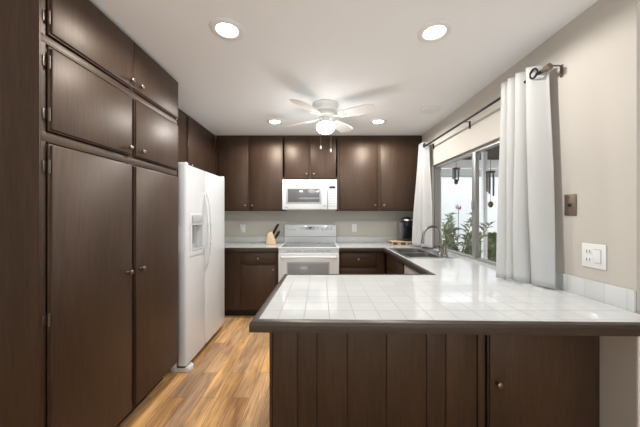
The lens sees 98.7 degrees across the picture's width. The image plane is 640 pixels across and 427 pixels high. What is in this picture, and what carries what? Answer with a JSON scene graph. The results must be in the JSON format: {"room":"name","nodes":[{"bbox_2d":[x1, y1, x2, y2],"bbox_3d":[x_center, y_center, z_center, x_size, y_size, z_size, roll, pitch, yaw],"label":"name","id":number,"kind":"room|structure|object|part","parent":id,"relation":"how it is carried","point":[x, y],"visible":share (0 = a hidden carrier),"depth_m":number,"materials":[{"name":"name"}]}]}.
{"room":"kitchen","nodes":[
{"label":"kitchen","id":0,"kind":"room"},
{"bbox_2d":[118,316,268,426],"bbox_3d":[0.550,1.390,-0.235,7.500,0.100,8.730,0,0,0],"label":"floor","id":1,"kind":"structure","parent":0,"point":[227,385],"depth_m":2.11,"materials":[{"name":"laminate"}]},
{"bbox_2d":[0,0,177,426],"bbox_3d":[-1.450,0.131,1.691,0.669,2.418,1.098,0,0,0],"label":"pantry cabinet","id":2,"kind":"object","parent":1,"relation":"on","point":[89,128],"visible":1,"depth_m":1.32,"materials":[{"name":"brown wood"}]},
{"bbox_3d":[-1.476,0.131,1.145,0.619,2.418,0.005,0,0,0],"label":"panel","id":3,"kind":"part","parent":2,"relation":"part of","materials":[{"name":"brown wood"}]},
{"bbox_3d":[-1.155,-0.533,1.429,0.019,0.361,0.514,0,0,0],"label":"door","id":4,"kind":"part","parent":2,"relation":"part of","materials":[{"name":"brown wood"}]},
{"bbox_3d":[-1.155,0.453,1.429,0.019,1.503,0.514,0,0,0],"label":"door","id":5,"kind":"part","parent":2,"relation":"part of","materials":[{"name":"brown wood"}]},
{"bbox_3d":[-1.155,-0.916,1.437,0.019,0.303,0.530,0,0,0],"label":"door","id":6,"kind":"part","parent":2,"relation":"part of","materials":[{"name":"brown wood"}]},
{"bbox_3d":[-1.155,-0.916,1.964,0.019,0.303,0.540,0,0,0],"label":"door","id":7,"kind":"part","parent":2,"relation":"part of","materials":[{"name":"brown wood"}]},
{"bbox_3d":[-1.155,-0.533,1.972,0.019,0.361,0.524,0,0,0],"label":"door","id":8,"kind":"part","parent":2,"relation":"part of","materials":[{"name":"brown wood"}]},
{"bbox_3d":[-1.155,0.453,1.972,0.019,1.503,0.524,0,0,0],"label":"door","id":9,"kind":"part","parent":2,"relation":"part of","materials":[{"name":"brown wood"}]},
{"bbox_2d":[170,162,223,371],"bbox_3d":[-1.421,0.454,2.770,0.707,1.772,0.940,0,0,0],"label":"refrigerator","id":10,"kind":"object","parent":1,"relation":"on","point":[200,192],"visible":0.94,"depth_m":2.54,"materials":[{"name":"white metal"}]},
{"bbox_3d":[-1.157,0.433,2.492,0.075,1.690,0.384,0,0,0],"label":"door","id":11,"kind":"part","parent":10,"relation":"part of","materials":[{"name":"white metal"}]},
{"bbox_3d":[-1.147,0.189,2.500,0.035,0.162,0.080,0,0,0],"label":"dispenser lever","id":12,"kind":"part","parent":10,"relation":"part of","materials":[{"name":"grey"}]},
{"bbox_3d":[-1.117,0.185,2.500,0.010,0.380,0.270,0,0,0],"label":"dispenser frame","id":13,"kind":"part","parent":10,"relation":"part of","materials":[{"name":"white plastic"}]},
{"bbox_3d":[-1.111,0.050,2.500,0.002,0.070,0.200,0,0,0],"label":"dispenser panel","id":14,"kind":"part","parent":10,"relation":"part of","materials":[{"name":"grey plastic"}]},
{"bbox_3d":[-1.099,0.170,2.658,0.063,0.746,0.020,0,0,10],"label":"handle","id":15,"kind":"part","parent":10,"relation":"part of","materials":[{"name":"white"}]},
{"bbox_3d":[-1.099,0.170,2.722,0.063,0.746,0.020,0,0,-10],"label":"handle","id":16,"kind":"part","parent":10,"relation":"part of","materials":[{"name":"white"}]},
{"bbox_3d":[-1.157,0.433,2.968,0.075,1.690,0.544,0,0,0],"label":"door","id":17,"kind":"part","parent":10,"relation":"part of","materials":[{"name":"white metal"}]},
{"bbox_2d":[224,251,278,315],"bbox_3d":[-1.157,0.911,3.805,1.257,0.858,0.648,0,0,0],"label":"base cabinet","id":18,"kind":"object","parent":1,"relation":"on","point":[250,277],"visible":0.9,"depth_m":3.51,"materials":[{"name":"brown wood"}]},
{"bbox_2d":[224,237,284,250],"bbox_3d":[-1.155,0.414,3.809,1.259,0.133,0.639,0,0,0],"label":"countertop","id":19,"kind":"structure","parent":18,"relation":"on","point":[230,243],"depth_m":3.90,"materials":[{"name":"white tile"}]},
{"bbox_2d":[266,231,276,244],"bbox_3d":[-0.695,0.348,3.930,0.139,0.182,0.100,0,0,0],"label":"knife block","id":20,"kind":"object","parent":19,"relation":"on","point":[271,240],"visible":0.95,"depth_m":3.88,"materials":[{"name":"beige wood"}]},
{"bbox_3d":[-0.790,0.572,3.521,0.462,0.148,0.019,0,0,0],"label":"drawer","id":21,"kind":"part","parent":18,"relation":"part of","materials":[{"name":"brown wood"}]},
{"bbox_3d":[-0.790,0.942,3.521,0.462,0.559,0.019,0,0,0],"label":"door","id":22,"kind":"part","parent":18,"relation":"part of","materials":[{"name":"brown wood"}]},
{"bbox_2d":[278,224,338,282],"bbox_3d":[-0.141,0.748,3.733,0.766,1.184,0.754,0,0,0],"label":"range","id":23,"kind":"object","parent":1,"relation":"on","point":[306,248],"visible":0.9,"depth_m":3.44,"materials":[{"name":"white metal"}]},
{"bbox_3d":[-0.141,0.789,3.450,0.758,0.582,0.050,0,0,0],"label":"oven door","id":24,"kind":"part","parent":23,"relation":"part of","materials":[{"name":"white metal"}]},
{"bbox_3d":[-0.147,0.769,3.425,0.535,0.332,0.002,0,0,0],"label":"window trim","id":25,"kind":"part","parent":23,"relation":"part of","materials":[{"name":"grey plastic"}]},
{"bbox_2d":[278,242,338,248],"bbox_3d":[-0.141,0.434,3.745,0.766,0.021,0.620,0,0,0],"label":"cooktop","id":26,"kind":"object","parent":23,"relation":"in","point":[286,245],"depth_m":3.61,"materials":[{"name":"grey"}]},
{"bbox_3d":[-0.141,0.541,3.394,0.700,0.033,0.076,0,0,0],"label":"oven handle","id":27,"kind":"part","parent":23,"relation":"part of","materials":[{"name":"white metal"}]},
{"bbox_2d":[339,251,384,273],"bbox_3d":[0.538,0.911,3.805,0.584,0.858,0.648,0,0,0],"label":"base cabinet","id":28,"kind":"object","parent":1,"relation":"on","point":[350,262],"visible":0.43,"depth_m":3.51,"materials":[{"name":"brown wood"}]},
{"bbox_3d":[0.488,0.805,3.521,0.465,0.212,0.019,0,0,0],"label":"drawer","id":29,"kind":"part","parent":28,"relation":"part of","materials":[{"name":"brown wood"}]},
{"bbox_3d":[0.488,0.596,3.521,0.465,0.170,0.019,0,0,0],"label":"drawer","id":30,"kind":"part","parent":28,"relation":"part of","materials":[{"name":"brown wood"}]},
{"bbox_2d":[249,237,639,335],"bbox_3d":[0.572,0.413,2.600,1.718,0.136,3.057,0,0,0],"label":"countertop","id":31,"kind":"structure","parent":28,"relation":"on","point":[453,296],"depth_m":1.34,"materials":[{"name":"white tile"}]},
{"bbox_2d":[387,240,416,245],"bbox_3d":[1.160,0.412,3.905,0.350,0.054,0.290,0,0,0],"label":"tray","id":32,"kind":"object","parent":31,"relation":"on","point":[392,241],"visible":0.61,"depth_m":3.78,"materials":[{"name":"beige wood"}]},
{"bbox_2d":[397,217,412,240],"bbox_3d":[1.214,0.217,3.900,0.208,0.333,0.220,0,0,0],"label":"coffee maker","id":33,"kind":"object","parent":32,"relation":"on","point":[404,228],"visible":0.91,"depth_m":3.85,"materials":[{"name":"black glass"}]},
{"bbox_3d":[1.140,0.244,3.905,0.060,0.240,0.130,0,0,0],"label":"water tank","id":34,"kind":"part","parent":33,"relation":"part of","materials":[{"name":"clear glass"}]},
{"bbox_2d":[389,248,455,257],"bbox_3d":[1.105,0.522,3.078,0.490,0.174,0.755,0,0,0],"label":"sink","id":35,"kind":"object","parent":31,"relation":"in","point":[406,252],"visible":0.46,"depth_m":3.06,"materials":[{"name":"silver metal"}]},
{"bbox_3d":[1.060,0.522,3.248,0.334,0.173,0.349,0,0,0],"label":"bowl","id":36,"kind":"part","parent":35,"relation":"part of","materials":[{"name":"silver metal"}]},
{"bbox_3d":[1.060,0.522,2.912,0.334,0.173,0.317,0,0,0],"label":"bowl","id":37,"kind":"part","parent":35,"relation":"part of","materials":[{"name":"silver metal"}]},
{"bbox_2d":[440,245,447,256],"bbox_3d":[1.265,0.378,2.800,0.084,0.114,0.044,0,0,0],"label":"soap dispenser","id":38,"kind":"object","parent":35,"relation":"on","point":[446,246],"visible":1,"depth_m":2.79,"materials":[{"name":"silver metal"}]},
{"bbox_2d":[421,225,447,254],"bbox_3d":[1.196,0.280,2.906,0.260,0.309,0.107,0,0,0],"label":"faucet","id":39,"kind":"object","parent":31,"relation":"on","point":[431,226],"visible":0.84,"depth_m":2.91,"materials":[{"name":"silver metal"}]},
{"bbox_3d":[1.188,0.230,2.920,0.224,0.209,0.032,0,0,-6],"label":"spout","id":40,"kind":"part","parent":39,"relation":"part of","materials":[{"name":"silver metal"}]},
{"bbox_2d":[387,254,403,273],"bbox_3d":[1.107,0.911,3.160,0.602,0.858,0.880,0,0,0],"label":"base cabinet","id":41,"kind":"object","parent":1,"relation":"on","point":[394,266],"visible":0.08,"depth_m":3.10,"materials":[{"name":"brown wood"}]},
{"bbox_2d":[404,264,418,273],"bbox_3d":[1.099,0.913,2.408,0.602,0.853,0.615,0,0,0],"label":"dishwasher","id":42,"kind":"object","parent":1,"relation":"on","point":[407,270],"visible":0.05,"depth_m":2.58,"materials":[{"name":"white metal"}]},
{"bbox_2d":[269,333,599,426],"bbox_3d":[0.577,0.911,1.654,1.663,0.858,0.632,0,0,0],"label":"base cabinet","id":43,"kind":"object","parent":1,"relation":"on","point":[316,379],"visible":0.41,"depth_m":1.39,"materials":[{"name":"brown wood"}]},
{"bbox_3d":[-0.248,0.911,1.677,0.014,0.858,0.585,0,0,0],"label":"panel","id":44,"kind":"part","parent":43,"relation":"part of","materials":[{"name":"brown wood"}]},
{"bbox_3d":[0.276,0.911,1.394,1.029,0.858,0.018,0,0,0],"label":"groove panel","id":45,"kind":"part","parent":43,"relation":"part of","materials":[{"name":"brown wood"}]},
{"bbox_3d":[0.882,0.843,1.353,0.030,0.030,0.031,0,0,0],"label":"knob","id":46,"kind":"part","parent":43,"relation":"part of","materials":[{"name":"silver metal"}]},
{"bbox_3d":[1.100,0.911,1.392,0.614,0.858,0.022,0,0,0],"label":"door frame","id":47,"kind":"part","parent":43,"relation":"part of","materials":[{"name":"brown wood"}]},
{"bbox_3d":[1.109,0.899,1.377,0.538,0.814,0.019,0,0,0],"label":"door","id":48,"kind":"part","parent":43,"relation":"part of","materials":[{"name":"brown wood"}]},
{"bbox_2d":[215,142,412,273],"bbox_3d":[-0.190,0.130,4.190,3.440,2.420,0.120,0,0,0],"label":"wall","id":49,"kind":"structure","parent":0,"point":[257,223],"depth_m":4.13,"materials":[{"name":"beige paint"}]},
{"bbox_2d":[216,135,285,210],"bbox_3d":[-0.967,-0.556,3.940,0.949,1.043,0.378,0,0,0],"label":"upper cabinet","id":50,"kind":"object","parent":49,"relation":"attached to","point":[251,167],"visible":0.91,"depth_m":3.78,"materials":[{"name":"brown wood"}]},
{"bbox_3d":[-1.198,-0.548,3.791,0.407,1.002,0.019,0,0,0],"label":"door","id":51,"kind":"part","parent":50,"relation":"part of","materials":[{"name":"brown wood"}]},
{"bbox_3d":[-0.743,-0.548,3.791,0.457,1.002,0.019,0,0,0],"label":"door","id":52,"kind":"part","parent":50,"relation":"part of","materials":[{"name":"brown wood"}]},
{"bbox_2d":[224,237,284,242],"bbox_3d":[-1.155,0.409,4.123,1.259,0.122,0.011,0,0,0],"label":"backsplash","id":53,"kind":"structure","parent":49,"relation":"attached to","point":[226,239],"depth_m":4.12,"materials":[{"name":"white tile"}]},
{"bbox_2d":[283,135,337,178],"bbox_3d":[-0.135,-0.772,3.940,0.756,0.612,0.378,0,0,0],"label":"upper cabinet","id":54,"kind":"object","parent":49,"relation":"attached to","point":[303,156],"visible":0.99,"depth_m":3.78,"materials":[{"name":"brown wood"}]},
{"bbox_3d":[-0.320,-0.763,3.791,0.342,0.571,0.019,0,0,0],"label":"door","id":55,"kind":"part","parent":54,"relation":"part of","materials":[{"name":"brown wood"}]},
{"bbox_2d":[282,179,336,209],"bbox_3d":[-0.142,-0.256,3.905,0.744,0.415,0.446,0,0,0],"label":"microwave","id":56,"kind":"object","parent":54,"relation":"attached to","point":[297,194],"visible":1,"depth_m":3.73,"materials":[{"name":"white metal"}]},
{"bbox_3d":[-0.208,-0.227,3.747,0.612,0.341,0.036,0,0,0],"label":"door","id":57,"kind":"part","parent":56,"relation":"part of","materials":[{"name":"white"}]},
{"bbox_3d":[0.166,-0.227,3.747,0.128,0.341,0.036,0,0,0],"label":"control panel","id":58,"kind":"part","parent":56,"relation":"part of","materials":[{"name":"white plastic"}]},
{"bbox_3d":[0.050,-0.763,3.791,0.342,0.571,0.019,0,0,0],"label":"door","id":59,"kind":"part","parent":54,"relation":"part of","materials":[{"name":"brown wood"}]},
{"bbox_2d":[352,224,356,231],"bbox_3d":[0.515,0.215,4.126,0.072,0.116,0.008,0,0,0],"label":"wall outlet","id":60,"kind":"object","parent":49,"relation":"attached to","point":[354,226],"visible":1,"depth_m":4.12,"materials":[{"name":"white plastic"}]},
{"bbox_2d":[336,237,408,242],"bbox_3d":[0.827,0.409,4.123,1.165,0.122,0.011,0,0,0],"label":"backsplash","id":61,"kind":"structure","parent":49,"relation":"attached to","point":[338,239],"depth_m":4.12,"materials":[{"name":"white tile"}]},
{"bbox_2d":[336,135,421,210],"bbox_3d":[0.821,-0.556,3.940,1.197,1.043,0.378,0,0,0],"label":"upper cabinet","id":62,"kind":"object","parent":49,"relation":"attached to","point":[376,172],"visible":0.91,"depth_m":3.78,"materials":[{"name":"brown wood"}]},
{"bbox_3d":[0.532,-0.548,3.791,0.537,1.002,0.019,0,0,0],"label":"door","id":63,"kind":"part","parent":62,"relation":"part of","materials":[{"name":"brown wood"}]},
{"bbox_3d":[1.107,-0.548,3.791,0.547,1.002,0.019,0,0,0],"label":"door","id":64,"kind":"part","parent":62,"relation":"part of","materials":[{"name":"brown wood"}]},
{"bbox_2d":[89,0,597,141],"bbox_3d":[0.550,-1.140,-0.175,7.500,0.120,8.850,0,0,0],"label":"ceiling","id":65,"kind":"structure","parent":0,"point":[350,53],"depth_m":1.84,"materials":[{"name":"white paint"}]},
{"bbox_2d":[209,18,243,40],"bbox_3d":[-0.545,-1.075,1.615,0.196,0.008,0.196,0,0,0],"label":"recessed light","id":66,"kind":"object","parent":65,"relation":"in","point":[224,28],"visible":1,"depth_m":1.60,"materials":[{"name":"white paint"}]},
{"bbox_2d":[266,119,282,124],"bbox_3d":[-0.530,-1.075,3.230,0.196,0.008,0.196,0,0,0],"label":"recessed light","id":67,"kind":"object","parent":65,"relation":"in","point":[270,121],"visible":1,"depth_m":3.21,"materials":[{"name":"white paint"}]},
{"bbox_2d":[283,99,376,151],"bbox_3d":[0.055,-0.835,2.730,0.790,0.489,0.790,0,0,-13],"label":"ceiling fan","id":68,"kind":"object","parent":65,"relation":"hanging from","point":[325,110],"visible":1,"depth_m":2.64,"materials":[{"name":"white plastic"}]},
{"bbox_3d":[-0.231,-0.950,2.909,0.375,0.037,0.136,0,0,32],"label":"blade","id":69,"kind":"part","parent":68,"relation":"part of","materials":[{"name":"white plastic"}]},
{"bbox_3d":[-0.124,-0.950,2.444,0.136,0.037,0.375,0,0,32],"label":"blade","id":70,"kind":"part","parent":68,"relation":"part of","materials":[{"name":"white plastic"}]},
{"bbox_3d":[0.055,-0.840,2.730,0.186,0.100,0.186,0,0,0],"label":"lamp shade","id":71,"kind":"part","parent":68,"relation":"part of","materials":[{"name":"white glass"}]},
{"bbox_3d":[0.234,-0.950,3.016,0.136,0.037,0.375,0,0,32],"label":"blade","id":72,"kind":"part","parent":68,"relation":"part of","materials":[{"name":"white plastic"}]},
{"bbox_3d":[0.341,-0.950,2.551,0.375,0.037,0.136,0,0,32],"label":"blade","id":73,"kind":"part","parent":68,"relation":"part of","materials":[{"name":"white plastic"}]},
{"bbox_2d":[370,119,386,124],"bbox_3d":[0.685,-1.075,3.230,0.196,0.008,0.196,0,0,0],"label":"recessed light","id":74,"kind":"object","parent":65,"relation":"in","point":[375,121],"visible":1,"depth_m":3.21,"materials":[{"name":"white paint"}]},
{"bbox_2d":[421,107,440,113],"bbox_3d":[1.155,-1.073,2.870,0.190,0.012,0.190,0,0,0],"label":"ceiling speaker","id":75,"kind":"object","parent":65,"relation":"attached to","point":[429,110],"visible":1,"depth_m":2.85,"materials":[{"name":"white paint"}]},
{"bbox_2d":[417,20,452,42],"bbox_3d":[0.680,-1.075,1.635,0.196,0.008,0.196,0,0,0],"label":"recessed light","id":76,"kind":"object","parent":65,"relation":"in","point":[434,31],"visible":1,"depth_m":1.62,"materials":[{"name":"white paint"}]},
{"bbox_2d":[422,0,639,426],"bbox_3d":[2.855,0.130,2.678,2.890,2.420,2.905,0,0,0],"label":"wall","id":77,"kind":"structure","parent":0,"point":[595,104],"depth_m":1.40,"materials":[{"name":"beige paint"}]},
{"bbox_2d":[432,139,499,268],"bbox_3d":[1.456,-0.068,2.605,0.089,1.065,1.730,0,0,0],"label":"window","id":78,"kind":"structure","parent":77,"relation":"in","point":[474,257],"depth_m":2.57,"materials":[{"name":"silver metal"}]},
{"bbox_3d":[1.425,0.448,2.605,0.029,0.034,1.730,0,0,0],"label":"sill","id":79,"kind":"part","parent":78,"relation":"part of","materials":[{"name":"white tile"}]},
{"bbox_2d":[422,63,562,148],"bbox_3d":[1.357,-0.831,2.550,0.104,0.075,1.943,0,0,0],"label":"curtain rod","id":80,"kind":"object","parent":77,"relation":"attached to","point":[549,66],"visible":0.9,"depth_m":2.16,"materials":[{"name":"black metal"}]},
{"bbox_2d":[412,142,431,247],"bbox_3d":[1.312,-0.242,3.536,0.114,1.332,0.334,0,0,-14],"label":"curtain","id":81,"kind":"object","parent":80,"relation":"hanging from","point":[422,213],"visible":0.97,"depth_m":3.46,"materials":[{"name":"white fabric"}]},
{"bbox_2d":[496,65,555,288],"bbox_3d":[1.276,-0.245,1.781,0.182,1.357,0.403,0,0,0],"label":"curtain","id":82,"kind":"object","parent":80,"relation":"hanging from","point":[525,245],"visible":1,"depth_m":1.72,"materials":[{"name":"white fabric"}]},
{"bbox_2d":[564,194,576,215],"bbox_3d":[1.405,-0.048,1.545,0.008,0.120,0.072,0,0,0],"label":"jack plate","id":83,"kind":"object","parent":77,"relation":"attached to","point":[570,200],"visible":1,"depth_m":1.54,"materials":[{"name":"brown metal"}]},
{"bbox_2d":[582,243,606,269],"bbox_3d":[1.404,0.218,1.413,0.010,0.124,0.124,0,0,0],"label":"outlet plate","id":84,"kind":"object","parent":77,"relation":"attached to","point":[593,255],"visible":1,"depth_m":1.40,"materials":[{"name":"white plastic"}]},
{"bbox_2d":[585,248,591,253],"bbox_3d":[1.403,0.196,1.437,0.002,0.030,0.034,0,0,0],"label":"socket","id":85,"kind":"object","parent":84,"relation":"attached to","point":[587,250],"depth_m":1.44,"materials":[{"name":"white plastic"}]},
{"bbox_2d":[585,256,591,262],"bbox_3d":[1.403,0.240,1.437,0.002,0.030,0.034,0,0,0],"label":"socket","id":86,"kind":"object","parent":84,"relation":"attached to","point":[588,259],"depth_m":1.44,"materials":[{"name":"white plastic"}]},
{"bbox_2d":[555,272,635,312],"bbox_3d":[1.403,0.407,1.472,0.011,0.125,0.495,0,0,0],"label":"backsplash","id":87,"kind":"structure","parent":77,"relation":"attached to","point":[619,297],"depth_m":1.38,"materials":[{"name":"white tile"}]},
{"bbox_2d":[637,336,639,426],"bbox_3d":[1.560,0.920,1.222,0.299,0.840,0.006,0,0,0],"label":"trim","id":88,"kind":"structure","parent":77,"relation":"attached to","point":[638,337],"depth_m":1.22,"materials":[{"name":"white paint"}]},
{"label":"outside","id":89,"kind":"structure","parent":0,"visible":0},
{"bbox_3d":[5.520,1.410,4.932,7.960,0.100,7.135,0,0,0],"label":"ground","id":90,"kind":"structure","parent":89,"visible":0},
{"bbox_2d":[441,204,494,258],"bbox_3d":[2.163,0.606,4.336,1.206,1.514,1.171,0,0,0],"label":"shrub","id":91,"kind":"object","parent":90,"relation":"on","point":[449,240],"visible":0.29,"depth_m":4.29,"materials":[{"name":"green plant"}]},
{"bbox_3d":[2.115,0.681,4.338,1.024,1.364,0.916,0,0,0],"label":"stem","id":92,"kind":"part","parent":91,"relation":"part of","materials":[{"name":"green plant"}]},
{"bbox_2d":[441,177,497,251],"bbox_3d":[5.300,0.210,7.100,7.400,2.300,0.200,0,0,0],"label":"wall","id":93,"kind":"structure","parent":90,"relation":"on","point":[452,194],"depth_m":7.00,"materials":[{"name":"white paint"}]},
{"bbox_2d":[441,169,498,176],"bbox_3d":[5.300,-1.052,7.085,7.400,0.215,0.270,0,0,0],"label":"fascia board","id":94,"kind":"object","parent":93,"relation":"on","point":[444,172],"visible":0.02,"depth_m":6.95,"materials":[{"name":"grey wood"}]},
{"bbox_2d":[465,231,496,261],"bbox_3d":[3.721,0.850,5.174,1.877,1.056,0.588,0,0,0],"label":"hedge","id":95,"kind":"object","parent":90,"relation":"on","point":[492,237],"visible":0.05,"depth_m":4.98,"materials":[{"name":"green plant"}]},
{"bbox_2d":[481,151,486,258],"bbox_3d":[2.865,0.142,4.795,0.070,2.435,0.070,0,0,0],"label":"patio post","id":96,"kind":"object","parent":90,"relation":"on","point":[484,153],"visible":0.54,"depth_m":4.76,"materials":[{"name":"white paint"}]},
{"bbox_3d":[-2.555,0.130,-0.235,1.530,2.420,8.730,0,0,0],"label":"wall","id":97,"kind":"structure","parent":0,"visible":0},
{"bbox_2d":[177,108,214,174],"bbox_3d":[-1.595,-0.769,3.023,0.387,0.618,1.554,0,0,0],"label":"upper cabinet","id":98,"kind":"object","parent":97,"relation":"attached to","point":[196,144],"visible":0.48,"depth_m":3.16,"materials":[{"name":"brown wood"}]},
{"bbox_3d":[-1.440,-0.764,2.612,0.019,0.580,0.697,0,0,0],"label":"door","id":99,"kind":"part","parent":98,"relation":"part of","materials":[{"name":"brown wood"}]},
{"bbox_3d":[-1.440,-0.764,3.337,0.019,0.580,0.697,0,0,0],"label":"door","id":100,"kind":"part","parent":98,"relation":"part of","materials":[{"name":"brown wood"}]},
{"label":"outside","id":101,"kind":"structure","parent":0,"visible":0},
{"bbox_2d":[462,145,499,159],"bbox_3d":[2.720,-1.120,3.570,2.360,0.080,4.140,0,0,0],"label":"patio cover","id":102,"kind":"object","parent":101,"point":[494,151],"depth_m":5.08,"materials":[{"name":"brown"}]},
{"bbox_2d":[452,168,459,183],"bbox_3d":[1.980,-0.750,4.000,0.110,0.660,0.110,0,0,0],"label":"wind chime","id":103,"kind":"object","parent":102,"relation":"hanging from","point":[453,169],"visible":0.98,"depth_m":3.99,"materials":[{"name":"brown"}]},
{"bbox_2d":[441,160,498,168],"bbox_3d":[2.750,-0.993,5.550,2.300,0.165,0.100,0,0,0],"label":"beam","id":104,"kind":"structure","parent":102,"relation":"attached to","point":[462,164],"depth_m":5.50,"materials":[{"name":"white paint"}]},
{"bbox_2d":[486,149,494,207],"bbox_3d":[2.060,-0.575,3.320,0.100,1.010,0.100,0,0,0],"label":"wind chime","id":105,"kind":"object","parent":102,"relation":"hanging from","point":[488,173],"visible":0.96,"depth_m":3.30,"materials":[{"name":"brown"}]}
]}

